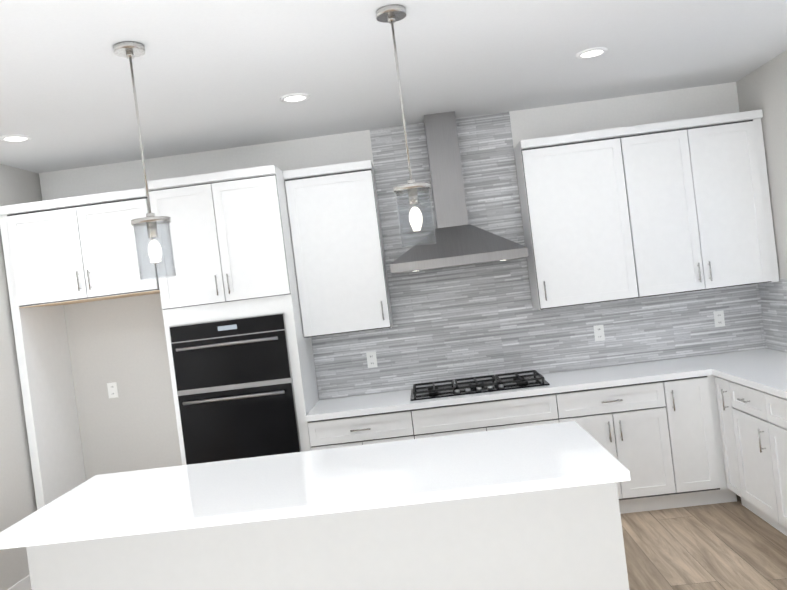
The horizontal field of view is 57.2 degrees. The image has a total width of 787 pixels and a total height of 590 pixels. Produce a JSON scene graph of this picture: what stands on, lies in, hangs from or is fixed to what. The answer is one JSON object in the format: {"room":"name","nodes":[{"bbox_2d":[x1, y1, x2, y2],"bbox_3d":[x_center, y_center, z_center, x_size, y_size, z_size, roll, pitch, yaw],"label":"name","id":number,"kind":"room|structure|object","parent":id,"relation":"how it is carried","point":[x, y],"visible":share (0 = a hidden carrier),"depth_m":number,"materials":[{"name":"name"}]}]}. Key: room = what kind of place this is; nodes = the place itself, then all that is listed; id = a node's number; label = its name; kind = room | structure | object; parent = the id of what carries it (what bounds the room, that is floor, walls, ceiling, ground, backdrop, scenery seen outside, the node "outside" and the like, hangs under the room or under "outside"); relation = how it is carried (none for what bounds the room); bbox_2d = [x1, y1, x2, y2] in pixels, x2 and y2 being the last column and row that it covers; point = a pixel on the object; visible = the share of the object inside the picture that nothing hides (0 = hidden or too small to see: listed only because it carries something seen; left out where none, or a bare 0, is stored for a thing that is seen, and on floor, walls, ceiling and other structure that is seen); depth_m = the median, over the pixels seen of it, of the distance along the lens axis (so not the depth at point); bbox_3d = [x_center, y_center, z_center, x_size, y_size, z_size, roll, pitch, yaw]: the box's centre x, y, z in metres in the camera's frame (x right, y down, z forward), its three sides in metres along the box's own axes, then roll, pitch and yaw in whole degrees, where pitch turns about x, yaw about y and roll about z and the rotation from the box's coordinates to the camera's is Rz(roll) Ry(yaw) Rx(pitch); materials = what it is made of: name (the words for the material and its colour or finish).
{"room":"kitchen","nodes":[
{"label":"kitchen","id":0,"kind":"room"},
{"bbox_2d":[0,164,41,589],"bbox_3d":[-2.876,0.600,2.028,0.436,2.880,7.790,-7,1,2],"label":"wall","id":1,"kind":"structure","parent":0,"point":[17,489],"depth_m":4.85,"materials":[{"name":"paint"}]},
{"bbox_2d":[8,574,31,589],"bbox_3d":[-2.655,1.982,1.647,0.276,0.095,6.588,-7,1,2],"label":"baseboard","id":2,"kind":"structure","parent":1,"relation":"attached to","point":[24,583],"depth_m":4.71,"materials":[{"name":"white wood"}]},
{"bbox_2d":[0,0,786,173],"bbox_3d":[-1.312,-1.101,1.963,8.020,0.120,8.050,-7,1,2],"label":"ceiling","id":3,"kind":"structure","parent":0,"point":[209,75],"depth_m":3.83,"materials":[{"name":"paint"}]},
{"bbox_2d":[0,134,30,141],"bbox_3d":[-2.304,-0.954,4.401,0.176,0.009,0.176,-7,1,2],"label":"recessed light","id":4,"kind":"object","parent":3,"relation":"in","point":[15,138],"visible":1,"depth_m":4.39,"materials":[{"name":"white plastic"}]},
{"bbox_2d":[113,41,175,279],"bbox_3d":[-1.087,-0.577,3.141,0.166,1.011,0.166,-7,1,2],"label":"pendant light","id":5,"kind":"object","parent":3,"relation":"hanging from","point":[130,51],"visible":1,"depth_m":3.13,"materials":[{"name":"clear glass"}]},
{"bbox_2d":[280,93,309,101],"bbox_3d":[-0.581,-1.162,4.261,0.176,0.009,0.176,-7,1,2],"label":"recessed light","id":6,"kind":"object","parent":3,"relation":"in","point":[296,97],"visible":0.98,"depth_m":4.24,"materials":[{"name":"white plastic"}]},
{"bbox_2d":[376,4,436,247],"bbox_3d":[0.049,-0.715,3.095,0.166,1.011,0.166,-7,1,2],"label":"pendant light","id":7,"kind":"object","parent":3,"relation":"hanging from","point":[392,14],"visible":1,"depth_m":3.08,"materials":[{"name":"clear glass"}]},
{"bbox_2d":[576,47,607,58],"bbox_3d":[1.121,-1.367,4.082,0.176,0.009,0.176,-7,1,2],"label":"recessed light","id":8,"kind":"object","parent":3,"relation":"in","point":[592,52],"visible":1,"depth_m":4.07,"materials":[{"name":"white plastic"}]},
{"bbox_2d":[39,82,762,480],"bbox_3d":[0.150,0.175,5.482,5.390,2.880,0.140,-7,1,2],"label":"wall","id":9,"kind":"structure","parent":0,"point":[121,342],"depth_m":5.49,"materials":[{"name":"paint"}]},
{"bbox_2d":[107,382,117,397],"bbox_3d":[-2.142,0.727,5.507,0.072,0.116,0.008,-7,1,2],"label":"electrical outlet","id":10,"kind":"object","parent":9,"relation":"attached to","point":[112,391],"visible":1,"depth_m":5.50,"materials":[{"name":"plastic"}]},
{"bbox_2d":[283,160,392,337],"bbox_3d":[-0.391,-0.322,5.224,0.623,1.185,0.372,-7,1,2],"label":"upper cabinet","id":11,"kind":"object","parent":9,"relation":"attached to","point":[338,247],"visible":1,"depth_m":5.08,"materials":[{"name":"white wood"}]},
{"bbox_2d":[390,111,528,273],"bbox_3d":[0.392,-0.746,5.127,0.940,1.095,0.488,-7,1,2],"label":"range hood","id":12,"kind":"object","parent":9,"relation":"attached to","point":[460,241],"visible":1,"depth_m":5.11,"materials":[{"name":"silver metal"}]},
{"bbox_2d":[311,111,765,399],"bbox_3d":[0.973,-0.384,5.363,3.332,1.963,0.008,-7,1,2],"label":"tile backsplash","id":13,"kind":"structure","parent":9,"relation":"attached to","point":[467,321],"depth_m":5.37,"materials":[{"name":"tile"}]},
{"bbox_2d":[366,352,377,367],"bbox_3d":[-0.162,0.486,5.416,0.072,0.116,0.008,-7,1,2],"label":"electrical outlet","id":14,"kind":"object","parent":13,"relation":"attached to","point":[371,360],"visible":1,"depth_m":5.41,"materials":[{"name":"plastic"}]},
{"bbox_2d":[593,325,604,340],"bbox_3d":[1.524,0.281,5.347,0.072,0.116,0.008,-7,1,2],"label":"electrical outlet","id":15,"kind":"object","parent":13,"relation":"attached to","point":[599,332],"visible":1,"depth_m":5.35,"materials":[{"name":"plastic"}]},
{"bbox_2d":[713,311,724,326],"bbox_3d":[2.397,0.175,5.312,0.072,0.116,0.008,-7,1,2],"label":"electrical outlet","id":16,"kind":"object","parent":13,"relation":"attached to","point":[719,320],"visible":1,"depth_m":5.31,"materials":[{"name":"plastic"}]},
{"bbox_2d":[514,126,649,309],"bbox_3d":[1.327,-0.531,5.171,0.746,1.185,0.338,-7,1,2],"label":"upper cabinet","id":17,"kind":"object","parent":9,"relation":"attached to","point":[581,210],"depth_m":5.01,"materials":[{"name":"white wood"}]},
{"bbox_2d":[630,109,778,296],"bbox_3d":[2.086,-0.623,5.140,1.029,1.185,0.338,-7,1,2],"label":"upper cabinet","id":18,"kind":"object","parent":9,"relation":"attached to","point":[650,210],"depth_m":4.97,"materials":[{"name":"white wood"}]},
{"bbox_2d":[31,494,786,589],"bbox_3d":[-0.949,1.876,2.011,8.020,0.120,8.050,-7,1,2],"label":"floor","id":19,"kind":"structure","parent":0,"point":[737,545],"depth_m":4.11,"materials":[{"name":"wood"}]},
{"bbox_2d":[0,188,159,509],"bbox_3d":[-2.005,0.607,5.170,1.032,2.555,0.662,-7,1,2],"label":"tall cabinet","id":20,"kind":"object","parent":19,"relation":"on","point":[59,253],"visible":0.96,"depth_m":4.88,"materials":[{"name":"white wood"}]},
{"bbox_2d":[145,165,318,464],"bbox_3d":[-1.058,0.472,5.116,0.879,2.595,0.691,-7,1,2],"label":"tall cabinet","id":21,"kind":"object","parent":19,"relation":"on","point":[242,365],"visible":0.71,"depth_m":4.83,"materials":[{"name":"white wood"}]},
{"bbox_2d":[168,312,304,464],"bbox_3d":[-1.054,0.718,4.817,0.782,1.115,0.082,-7,1,2],"label":"oven","id":22,"kind":"object","parent":21,"relation":"in","point":[234,376],"depth_m":4.83,"materials":[{"name":"black metal"}]},
{"bbox_2d":[26,481,628,589],"bbox_3d":[-0.229,1.267,3.242,2.336,0.876,0.914,-7,1,2],"label":"kitchen island","id":23,"kind":"object","parent":19,"relation":"on","point":[535,507],"depth_m":2.78,"materials":[{"name":"paint"}]},
{"bbox_2d":[0,421,630,548],"bbox_3d":[-0.332,0.818,3.241,2.500,0.040,0.960,-7,1,2],"label":"island countertop","id":24,"kind":"structure","parent":23,"relation":"on","point":[562,455],"depth_m":3.03,"materials":[{"name":"white stone"}]},
{"bbox_2d":[307,408,426,450],"bbox_3d":[-0.138,1.226,5.129,0.760,0.874,0.628,-7,1,2],"label":"base cabinet","id":25,"kind":"object","parent":19,"relation":"on","point":[406,424],"depth_m":4.81,"materials":[{"name":"white wood"}]},
{"bbox_2d":[306,348,786,421],"bbox_3d":[1.077,0.618,5.058,3.323,0.040,0.633,-7,1,2],"label":"countertop","id":26,"kind":"structure","parent":25,"relation":"on","point":[697,366],"depth_m":4.87,"materials":[{"name":"white stone"}]},
{"bbox_2d":[410,370,549,400],"bbox_3d":[0.589,0.633,5.109,0.940,0.046,0.490,-7,1,2],"label":"gas cooktop","id":27,"kind":"object","parent":26,"relation":"in","point":[517,381],"visible":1,"depth_m":4.99,"materials":[{"name":"black metal"}]},
{"bbox_2d":[423,392,570,437],"bbox_3d":[0.656,1.130,5.096,1.082,0.874,0.628,-7,1,2],"label":"base cabinet","id":28,"kind":"object","parent":19,"relation":"on","point":[554,407],"depth_m":4.78,"materials":[{"name":"white wood"}]},
{"bbox_2d":[567,379,690,513],"bbox_3d":[1.482,1.029,5.063,0.823,0.874,0.628,-7,1,2],"label":"base cabinet","id":29,"kind":"object","parent":19,"relation":"on","point":[661,441],"depth_m":4.75,"materials":[{"name":"white wood"}]},
{"bbox_2d":[675,375,726,505],"bbox_3d":[1.944,0.973,5.044,0.346,0.874,0.628,-7,1,2],"label":"base cabinet","id":30,"kind":"object","parent":19,"relation":"on","point":[696,401],"depth_m":4.73,"materials":[{"name":"white wood"}]},
{"bbox_2d":[711,375,736,501],"bbox_3d":[2.424,0.915,5.024,0.738,0.874,0.628,-7,1,2],"label":"base cabinet","id":31,"kind":"object","parent":19,"relation":"on","point":[728,494],"depth_m":4.74,"materials":[{"name":"white wood"}]},
{"bbox_2d":[723,379,786,524],"bbox_3d":[2.443,0.925,4.245,0.638,0.874,0.567,-7,1,2],"label":"base cabinet","id":32,"kind":"object","parent":19,"relation":"on","point":[753,424],"depth_m":4.31,"materials":[{"name":"white wood"}]},
{"bbox_2d":[710,356,786,398],"bbox_3d":[2.363,0.582,3.587,0.644,0.234,2.160,-7,1,2],"label":"countertop","id":33,"kind":"structure","parent":32,"relation":"on","point":[764,369],"depth_m":4.36,"materials":[{"name":"white stone"}]},
{"bbox_2d":[759,424,786,535],"bbox_3d":[2.433,1.044,3.630,0.638,0.660,0.905,-7,1,2],"label":"base cabinet","id":34,"kind":"object","parent":19,"relation":"on","point":[774,439],"depth_m":4.01,"materials":[{"name":"white wood"}]},
{"bbox_2d":[736,50,786,351],"bbox_3d":[2.610,-0.063,1.609,0.140,2.880,7.400,-7,1,2],"label":"wall","id":35,"kind":"structure","parent":0,"point":[763,87],"depth_m":4.87,"materials":[{"name":"paint"}]},
{"bbox_2d":[759,278,786,351],"bbox_3d":[2.655,0.164,3.899,0.008,0.514,2.809,-7,1,2],"label":"tile backsplash","id":36,"kind":"structure","parent":35,"relation":"attached to","point":[773,297],"depth_m":5.11,"materials":[{"name":"tile"}]}
]}

